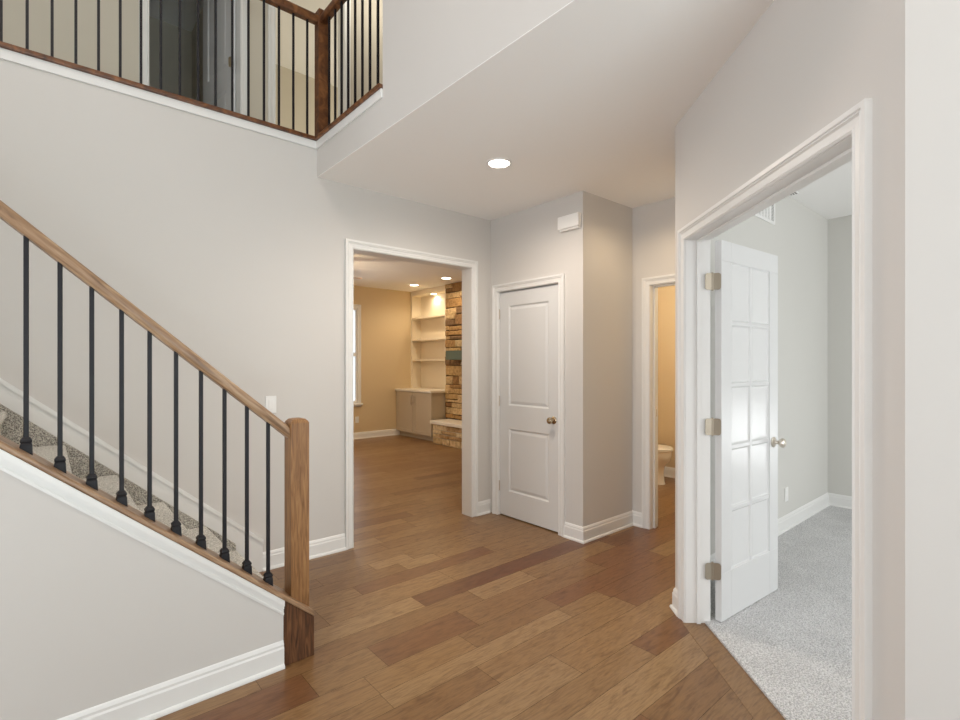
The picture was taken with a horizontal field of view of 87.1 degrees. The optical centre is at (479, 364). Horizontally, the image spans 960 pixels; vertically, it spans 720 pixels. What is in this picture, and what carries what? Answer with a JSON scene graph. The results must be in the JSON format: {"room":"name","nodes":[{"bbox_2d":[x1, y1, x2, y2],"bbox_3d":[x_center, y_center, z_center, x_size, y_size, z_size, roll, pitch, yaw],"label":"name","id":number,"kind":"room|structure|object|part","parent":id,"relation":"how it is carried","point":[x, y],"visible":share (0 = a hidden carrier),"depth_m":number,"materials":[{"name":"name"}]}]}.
{"room":"entrance hall","nodes":[
{"label":"entrance hall","id":0,"kind":"room"},
{"bbox_2d":[0,470,282,719],"bbox_3d":[-2.629,-0.061,0.932,4.430,2.900,0.142,0,0,-41],"label":"wall","id":1,"kind":"structure","parent":0,"point":[92,614],"depth_m":1.87,"materials":[{"name":"white paint"}]},
{"bbox_2d":[0,449,284,614],"bbox_3d":[-2.046,-0.163,1.327,3.029,2.632,0.022,0,0,-41],"label":"trim","id":2,"kind":"structure","parent":1,"relation":"attached to","point":[10,464],"depth_m":1.93,"materials":[{"name":"white wood"}]},
{"bbox_2d":[57,640,284,719],"bbox_3d":[-2.575,1.328,0.869,4.429,0.122,0.024,0,0,-41],"label":"baseboard","id":3,"kind":"structure","parent":1,"relation":"attached to","point":[159,700],"depth_m":2.07,"materials":[{"name":"white wood"}]},
{"bbox_2d":[3,0,382,121],"bbox_3d":[-2.845,-2.851,3.766,7.800,2.440,0.120,0,0,-41],"label":"wall","id":4,"kind":"structure","parent":0,"point":[13,10],"depth_m":3.78,"materials":[{"name":"beige paint"}]},
{"bbox_2d":[142,0,246,114],"bbox_3d":[-2.312,-2.684,4.132,0.797,2.106,0.021,0,0,-41],"label":"trim","id":5,"kind":"structure","parent":4,"relation":"attached to","point":[145,3],"depth_m":4.35,"materials":[{"name":"white"}]},
{"bbox_2d":[203,0,235,111],"bbox_3d":[-2.385,-2.656,4.607,0.646,2.030,0.053,0,0,40],"label":"door","id":6,"kind":"structure","parent":4,"relation":"in","point":[223,6],"depth_m":4.58,"materials":[{"name":"white paint"}]},
{"bbox_3d":[-2.393,-3.096,4.625,0.400,0.900,0.035,0,0,40],"label":"panel","id":7,"kind":"part","parent":6,"relation":"part of","materials":[{"name":"white paint"}]},
{"bbox_3d":[-2.393,-2.151,4.625,0.400,0.570,0.035,0,0,40],"label":"panel","id":8,"kind":"part","parent":6,"relation":"part of","materials":[{"name":"white paint"}]},
{"bbox_2d":[236,0,239,112],"bbox_3d":[-2.357,-2.656,4.185,0.687,2.051,0.124,0,0,-41],"label":"trim","id":9,"kind":"structure","parent":4,"relation":"attached to","point":[237,1],"depth_m":4.39,"materials":[{"name":"white"}]},
{"bbox_2d":[268,0,350,123],"bbox_3d":[-1.588,-2.684,4.755,0.787,2.106,0.021,0,0,-41],"label":"trim","id":10,"kind":"structure","parent":4,"relation":"attached to","point":[271,9],"depth_m":4.53,"materials":[{"name":"white"}]},
{"bbox_2d":[338,9,339,116],"bbox_3d":[-1.633,-2.656,4.808,0.677,2.051,0.124,0,0,-41],"label":"trim","id":11,"kind":"structure","parent":4,"relation":"attached to","point":[339,9],"depth_m":5.04,"materials":[{"name":"white"}]},
{"bbox_2d":[149,8,337,135],"bbox_3d":[-2.917,-2.851,5.307,5.900,2.440,2.350,0,0,-41],"label":"wall","id":12,"kind":"structure","parent":0,"point":[169,31],"depth_m":6.14,"materials":[{"name":"beige paint"}]},
{"bbox_2d":[149,0,337,86],"bbox_3d":[-0.915,-4.096,1.508,8.020,0.050,10.920,0,0,-41],"label":"ceiling","id":13,"kind":"structure","parent":0,"point":[169,7],"depth_m":6.11,"materials":[{"name":"white paint"}]},
{"bbox_2d":[0,59,490,551],"bbox_3d":[-2.506,-0.106,2.586,7.013,2.990,0.120,0,0,-41],"label":"wall","id":14,"kind":"structure","parent":0,"point":[230,238],"depth_m":3.15,"materials":[{"name":"white paint"}]},
{"bbox_2d":[0,47,381,148],"bbox_3d":[-2.801,-1.578,1.637,5.089,0.054,0.935,0,0,-41],"label":"trim","id":15,"kind":"structure","parent":14,"relation":"attached to","point":[8,55],"depth_m":3.03,"materials":[{"name":"white wood"}]},
{"bbox_2d":[265,396,275,412],"bbox_3d":[-1.421,0.274,3.434,0.072,0.116,0.010,0,0,-41],"label":"light switch","id":16,"kind":"object","parent":14,"relation":"attached to","point":[270,401],"visible":0.88,"depth_m":3.43,"materials":[{"name":"white plastic"}]},
{"bbox_2d":[263,499,490,571],"bbox_3d":[-0.676,1.328,4.066,2.068,0.122,0.024,0,0,-41],"label":"baseboard","id":17,"kind":"structure","parent":14,"relation":"attached to","point":[336,543],"depth_m":3.67,"materials":[{"name":"white wood"}]},
{"bbox_2d":[345,238,477,549],"bbox_3d":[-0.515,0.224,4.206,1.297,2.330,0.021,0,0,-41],"label":"trim","id":18,"kind":"structure","parent":14,"relation":"attached to","point":[350,244],"depth_m":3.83,"materials":[{"name":"white wood"}]},
{"bbox_2d":[354,286,410,432],"bbox_3d":[-3.267,-0.031,8.627,5.500,2.840,0.140,0,0,-41],"label":"wall","id":19,"kind":"structure","parent":0,"point":[385,313],"depth_m":9.73,"materials":[{"name":"beige paint"}]},
{"bbox_2d":[354,304,362,406],"bbox_3d":[-2.670,-0.161,9.048,1.215,1.892,0.100,0,0,-41],"label":"window","id":20,"kind":"structure","parent":19,"relation":"in","point":[357,308],"depth_m":9.38,"materials":[{"name":"white"}]},
{"bbox_3d":[-2.687,-0.161,9.068,1.055,1.780,0.040,0,0,-41],"label":"frame","id":21,"kind":"part","parent":20,"relation":"part of","materials":[{"name":"white wood"}]},
{"bbox_2d":[354,429,399,438],"bbox_3d":[-3.441,1.328,8.369,4.900,0.122,0.024,0,0,-41],"label":"baseboard","id":22,"kind":"structure","parent":19,"relation":"attached to","point":[379,433],"depth_m":9.62,"materials":[{"name":"white wood"}]},
{"bbox_2d":[354,254,461,291],"bbox_3d":[-1.679,-1.466,6.705,5.600,0.030,5.045,0,0,-41],"label":"ceiling","id":23,"kind":"structure","parent":0,"point":[375,272],"depth_m":8.17,"materials":[{"name":"white paint"}]},
{"bbox_2d":[317,0,572,175],"bbox_3d":[1.195,-2.713,0.986,0.120,2.716,7.135,0,0,-41],"label":"wall","id":24,"kind":"structure","parent":0,"point":[429,45],"depth_m":2.60,"materials":[{"name":"white paint"}]},
{"bbox_2d":[155,435,851,719],"bbox_3d":[-0.871,1.413,2.482,10.282,0.072,12.500,0,0,-41],"label":"floor","id":25,"kind":"structure","parent":0,"point":[435,611],"depth_m":2.69,"materials":[{"name":"brown wood"}]},
{"bbox_2d":[0,378,263,577],"bbox_3d":[-2.300,0.005,1.998,3.098,2.768,1.039,0,0,-41],"label":"staircase","id":26,"kind":"structure","parent":25,"relation":"on","point":[42,419],"depth_m":2.79,"materials":[{"name":"carpet"}]},
{"bbox_2d":[0,200,313,665],"bbox_3d":[-2.076,-0.494,1.396,3.274,3.767,0.160,0,0,-41],"label":"stair railing","id":27,"kind":"object","parent":26,"relation":"attached to","point":[298,617],"visible":1,"depth_m":2.10,"materials":[{"name":"brown wood"}]},
{"bbox_3d":[-2.086,-1.012,1.411,3.078,2.732,0.058,0,0,-41],"label":"handrail","id":28,"kind":"part","parent":27,"relation":"part of","materials":[{"name":"brown wood"}]},
{"bbox_3d":[-0.886,0.716,2.443,0.088,0.913,0.088,0,0,-41],"label":"newel post","id":29,"kind":"part","parent":27,"relation":"part of","materials":[{"name":"brown wood"}]},
{"bbox_2d":[396,391,445,440],"bbox_3d":[-1.052,0.953,9.647,0.606,0.872,1.198,0,0,-41],"label":"base cabinet","id":30,"kind":"object","parent":25,"relation":"on","point":[414,410],"visible":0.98,"depth_m":9.34,"materials":[{"name":"beige paint"}]},
{"bbox_3d":[-1.446,0.910,9.700,0.020,0.767,0.588,0,0,-41],"label":"door","id":31,"kind":"part","parent":30,"relation":"part of","materials":[{"name":"beige paint"}]},
{"bbox_2d":[395,388,444,392],"bbox_3d":[-1.043,0.496,9.640,0.603,0.039,1.220,0,0,-41],"label":"countertop","id":32,"kind":"structure","parent":30,"relation":"on","point":[422,390],"depth_m":9.52,"materials":[{"name":"white stone"}]},
{"bbox_2d":[411,285,445,388],"bbox_3d":[-0.912,-0.486,9.767,0.237,1.925,1.197,0,0,-41],"label":"bookcase","id":33,"kind":"object","parent":32,"relation":"on","point":[428,306],"visible":0.66,"depth_m":10.01,"materials":[{"name":"beige paint"}]},
{"bbox_3d":[-0.915,-0.911,9.764,0.219,0.036,1.135,0,0,-41],"label":"shelf","id":34,"kind":"part","parent":33,"relation":"part of","materials":[{"name":"beige paint"}]},
{"bbox_3d":[-0.915,-0.477,9.764,0.219,0.036,1.135,0,0,-41],"label":"shelf","id":35,"kind":"part","parent":33,"relation":"part of","materials":[{"name":"beige paint"}]},
{"bbox_3d":[-0.915,-0.083,9.764,0.219,0.036,1.135,0,0,-41],"label":"shelf","id":36,"kind":"part","parent":33,"relation":"part of","materials":[{"name":"beige paint"}]},
{"bbox_3d":[-1.055,0.910,9.245,0.020,0.767,0.588,0,0,-41],"label":"door","id":37,"kind":"part","parent":30,"relation":"part of","materials":[{"name":"beige paint"}]},
{"bbox_2d":[430,282,461,448],"bbox_3d":[0.132,-0.030,8.213,0.683,2.838,2.480,0,0,-41],"label":"stone fireplace","id":38,"kind":"object","parent":25,"relation":"on","point":[448,431],"visible":0.2,"depth_m":8.91,"materials":[{"name":"brown stone"}]},
{"bbox_2d":[658,444,672,484],"bbox_3d":[1.943,0.994,6.052,0.420,0.790,0.750,0,0,-41],"label":"toilet","id":39,"kind":"object","parent":25,"relation":"on","point":[664,451],"visible":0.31,"depth_m":5.79,"materials":[{"name":"white ceramic"}]},
{"bbox_3d":[2.031,0.970,5.949,0.380,0.022,0.476,0,0,-41],"label":"lid","id":40,"kind":"part","parent":39,"relation":"part of","materials":[{"name":"white ceramic"}]},
{"bbox_2d":[491,191,591,526],"bbox_3d":[0.504,0.019,4.387,0.140,2.740,1.077,0,0,-41],"label":"wall","id":41,"kind":"structure","parent":0,"point":[528,243],"depth_m":4.03,"materials":[{"name":"white paint"}]},
{"bbox_2d":[499,284,557,531],"bbox_3d":[0.400,0.362,4.397,0.104,2.034,0.734,0,0,-41],"label":"door","id":42,"kind":"structure","parent":41,"relation":"in","point":[528,398],"depth_m":4.39,"materials":[{"name":"white paint"}]},
{"bbox_3d":[0.431,-0.078,4.414,0.035,0.904,0.480,0,0,-41],"label":"panel","id":43,"kind":"part","parent":42,"relation":"part of","materials":[{"name":"white paint"}]},
{"bbox_3d":[0.431,0.869,4.414,0.035,0.570,0.480,0,0,-41],"label":"panel","id":44,"kind":"part","parent":42,"relation":"part of","materials":[{"name":"white paint"}]},
{"bbox_3d":[0.584,0.464,4.156,0.070,0.062,0.062,0,0,-41],"label":"knob","id":45,"kind":"part","parent":42,"relation":"part of","materials":[{"name":"gold metal"}]},
{"bbox_2d":[492,273,564,536],"bbox_3d":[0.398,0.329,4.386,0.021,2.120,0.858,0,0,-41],"label":"trim","id":46,"kind":"structure","parent":41,"relation":"attached to","point":[558,278],"depth_m":4.12,"materials":[{"name":"white wood"}]},
{"bbox_2d":[558,212,580,231],"bbox_3d":[0.709,-1.123,4.007,0.045,0.115,0.210,0,0,-41],"label":"door chime","id":47,"kind":"object","parent":41,"relation":"attached to","point":[569,222],"visible":1,"depth_m":3.98,"materials":[{"name":"white plastic"}]},
{"bbox_2d":[563,522,583,543],"bbox_3d":[0.743,1.328,3.983,0.024,0.122,0.202,0,0,-41],"label":"baseboard","id":48,"kind":"structure","parent":41,"relation":"attached to","point":[573,532],"depth_m":3.99,"materials":[{"name":"white wood"}]},
{"bbox_2d":[317,0,773,219],"bbox_3d":[2.086,-1.353,1.752,2.469,0.004,7.135,0,0,-41],"label":"ceiling","id":49,"kind":"structure","parent":0,"point":[592,98],"depth_m":2.76,"materials":[{"name":"white paint"}]},
{"bbox_2d":[486,158,511,168],"bbox_3d":[0.128,-1.347,3.392,0.170,0.007,0.170,0,0,-41],"label":"recessed light","id":50,"kind":"object","parent":49,"relation":"in","point":[498,163],"visible":1,"depth_m":3.39,"materials":[{"name":"white plastic"}]},
{"bbox_2d":[592,194,631,523],"bbox_3d":[1.120,0.019,4.272,0.685,2.740,0.100,0,0,-41],"label":"wall","id":51,"kind":"structure","parent":0,"point":[611,221],"depth_m":4.17,"materials":[{"name":"white paint"}]},
{"bbox_2d":[583,511,632,543],"bbox_3d":[1.060,1.328,4.139,0.709,0.122,0.024,0,0,-41],"label":"baseboard","id":52,"kind":"structure","parent":51,"relation":"attached to","point":[597,530],"depth_m":4.12,"materials":[{"name":"white wood"}]},
{"bbox_2d":[632,197,674,512],"bbox_3d":[1.653,0.019,4.086,0.120,2.740,0.878,0,0,-41],"label":"wall","id":53,"kind":"structure","parent":0,"point":[653,224],"depth_m":4.32,"materials":[{"name":"white paint"}]},
{"bbox_2d":[632,510,641,527],"bbox_3d":[1.346,1.328,4.333,0.024,0.122,0.103,0,0,-41],"label":"baseboard","id":54,"kind":"structure","parent":53,"relation":"attached to","point":[637,516],"depth_m":4.33,"materials":[{"name":"white wood"}]},
{"bbox_2d":[642,274,674,528],"bbox_3d":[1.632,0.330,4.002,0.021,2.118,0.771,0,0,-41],"label":"trim","id":55,"kind":"structure","parent":53,"relation":"attached to","point":[646,282],"depth_m":4.26,"materials":[{"name":"white wood"}]},
{"bbox_2d":[658,215,851,495],"bbox_3d":[4.388,-0.061,3.908,0.110,2.900,7.400,0,0,-41],"label":"wall","id":56,"kind":"structure","parent":0,"point":[840,228],"depth_m":4.91,"materials":[{"name":"white paint"}]},
{"bbox_2d":[664,466,851,508],"bbox_3d":[4.374,1.324,3.829,0.034,0.130,7.300,0,0,-41],"label":"baseboard","id":57,"kind":"structure","parent":56,"relation":"attached to","point":[837,500],"depth_m":4.89,"materials":[{"name":"white wood"}]},
{"bbox_2d":[710,196,827,554],"bbox_3d":[2.314,-0.016,4.019,2.890,2.810,0.006,0,0,-41],"label":"wall","id":58,"kind":"structure","parent":0,"point":[798,237],"depth_m":4.41,"materials":[{"name":"white paint"}]},
{"bbox_2d":[754,204,774,224],"bbox_3d":[2.212,-1.216,3.922,0.400,0.200,0.008,0,0,-41],"label":"air vent","id":59,"kind":"object","parent":58,"relation":"in","point":[768,214],"visible":0.34,"depth_m":3.97,"materials":[{"name":"white plastic"}]},
{"bbox_2d":[710,492,829,562],"bbox_3d":[2.331,1.320,4.014,2.870,0.122,0.024,0,0,-41],"label":"baseboard","id":60,"kind":"structure","parent":58,"relation":"attached to","point":[804,512],"depth_m":4.42,"materials":[{"name":"white wood"}]},
{"bbox_2d":[785,487,787,501],"bbox_3d":[2.565,1.089,4.225,0.072,0.116,0.008,0,0,-41],"label":"wall outlet","id":61,"kind":"object","parent":58,"relation":"attached to","point":[786,488],"visible":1,"depth_m":4.22,"materials":[{"name":"white plastic"}]},
{"bbox_2d":[675,0,904,719],"bbox_3d":[1.154,-0.031,2.074,0.120,2.840,1.584,0,0,1],"label":"wall","id":62,"kind":"structure","parent":0,"point":[802,65],"depth_m":1.47,"materials":[{"name":"white paint"}]},
{"bbox_2d":[669,588,676,615],"bbox_3d":[1.082,1.328,2.082,0.024,0.122,1.620,0,0,1],"label":"baseboard","id":63,"kind":"structure","parent":62,"relation":"attached to","point":[673,606],"depth_m":2.84,"materials":[{"name":"white wood"}]},
{"bbox_2d":[682,622,784,719],"bbox_3d":[1.135,1.388,2.085,0.120,0.001,1.273,0,0,1],"label":"threshold","id":64,"kind":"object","parent":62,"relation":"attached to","point":[754,700],"depth_m":2.25,"materials":[{"name":"brown wood"}]},
{"bbox_2d":[705,240,786,621],"bbox_3d":[1.519,0.356,2.886,0.729,2.038,0.175,0,0,-37],"label":"door","id":65,"kind":"structure","parent":62,"relation":"in","point":[744,281],"depth_m":2.87,"materials":[{"name":"white paint"}]},
{"bbox_3d":[1.449,-0.395,2.833,0.215,0.317,0.024,0,0,-37],"label":"panel","id":66,"kind":"part","parent":65,"relation":"part of","materials":[{"name":"white wood"}]},
{"bbox_3d":[1.449,-0.056,2.833,0.215,0.317,0.024,0,0,-37],"label":"panel","id":67,"kind":"part","parent":65,"relation":"part of","materials":[{"name":"white wood"}]},
{"bbox_3d":[1.449,0.283,2.833,0.215,0.317,0.024,0,0,-37],"label":"panel","id":68,"kind":"part","parent":65,"relation":"part of","materials":[{"name":"white wood"}]},
{"bbox_3d":[1.449,0.623,2.833,0.215,0.317,0.024,0,0,-37],"label":"panel","id":69,"kind":"part","parent":65,"relation":"part of","materials":[{"name":"white wood"}]},
{"bbox_3d":[1.449,0.962,2.833,0.215,0.317,0.024,0,0,-37],"label":"panel","id":70,"kind":"part","parent":65,"relation":"part of","materials":[{"name":"white wood"}]},
{"bbox_3d":[1.639,-0.395,2.975,0.215,0.317,0.024,0,0,-37],"label":"panel","id":71,"kind":"part","parent":65,"relation":"part of","materials":[{"name":"white wood"}]},
{"bbox_3d":[1.639,-0.056,2.975,0.215,0.317,0.024,0,0,-37],"label":"panel","id":72,"kind":"part","parent":65,"relation":"part of","materials":[{"name":"white wood"}]},
{"bbox_3d":[1.639,0.283,2.975,0.215,0.317,0.024,0,0,-37],"label":"panel","id":73,"kind":"part","parent":65,"relation":"part of","materials":[{"name":"white wood"}]},
{"bbox_3d":[1.639,0.623,2.975,0.215,0.317,0.024,0,0,-37],"label":"panel","id":74,"kind":"part","parent":65,"relation":"part of","materials":[{"name":"white wood"}]},
{"bbox_3d":[1.639,0.962,2.975,0.215,0.317,0.024,0,0,-37],"label":"panel","id":75,"kind":"part","parent":65,"relation":"part of","materials":[{"name":"white wood"}]},
{"bbox_3d":[1.762,0.470,3.067,0.062,0.062,0.175,0,0,-37],"label":"knob","id":76,"kind":"part","parent":65,"relation":"part of","materials":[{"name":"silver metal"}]},
{"bbox_2d":[686,135,851,623],"bbox_3d":[1.155,0.355,2.085,0.124,2.067,1.275,0,0,1],"label":"trim","id":77,"kind":"structure","parent":62,"relation":"attached to","point":[697,245],"depth_m":2.71,"materials":[{"name":"white wood"}]},
{"bbox_2d":[677,98,871,719],"bbox_3d":[1.084,0.328,2.086,0.021,2.122,1.385,0,0,1],"label":"trim","id":78,"kind":"structure","parent":62,"relation":"attached to","point":[856,122],"depth_m":1.43,"materials":[{"name":"white wood"}]},
{"bbox_2d":[790,160,851,218],"bbox_3d":[3.528,-1.436,1.677,4.104,0.030,5.140,0,0,-41],"label":"ceiling","id":79,"kind":"structure","parent":0,"point":[829,196],"depth_m":4.23,"materials":[{"name":"white paint"}]},
{"bbox_2d":[905,0,959,719],"bbox_3d":[2.387,-0.031,-0.143,0.120,2.840,3.868,0,0,-41],"label":"wall","id":80,"kind":"structure","parent":0,"point":[932,27],"depth_m":1.25,"materials":[{"name":"white paint"}]},
{"bbox_3d":[-2.897,-1.556,3.827,7.800,0.150,4.620,0,0,-41],"label":"floor","id":81,"kind":"structure","parent":0,"visible":0},
{"bbox_2d":[0,0,382,140],"bbox_3d":[-2.797,-2.102,1.718,5.200,0.993,1.057,0,0,-41],"label":"balcony railing","id":82,"kind":"object","parent":81,"relation":"on","point":[321,19],"visible":0.73,"depth_m":3.33,"materials":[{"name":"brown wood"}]},
{"bbox_3d":[-3.126,-2.516,2.027,5.105,0.060,0.058,0,0,-41],"label":"handrail","id":83,"kind":"part","parent":82,"relation":"part of","materials":[{"name":"brown wood"}]},
{"bbox_3d":[-1.164,-2.115,3.718,0.080,0.967,0.075,0,0,-41],"label":"newel post","id":84,"kind":"part","parent":82,"relation":"part of","materials":[{"name":"brown wood"}]},
{"bbox_3d":[-0.836,-2.516,3.333,0.058,0.060,0.940,0,0,-41],"label":"handrail","id":85,"kind":"part","parent":82,"relation":"part of","materials":[{"name":"brown wood"}]}
]}

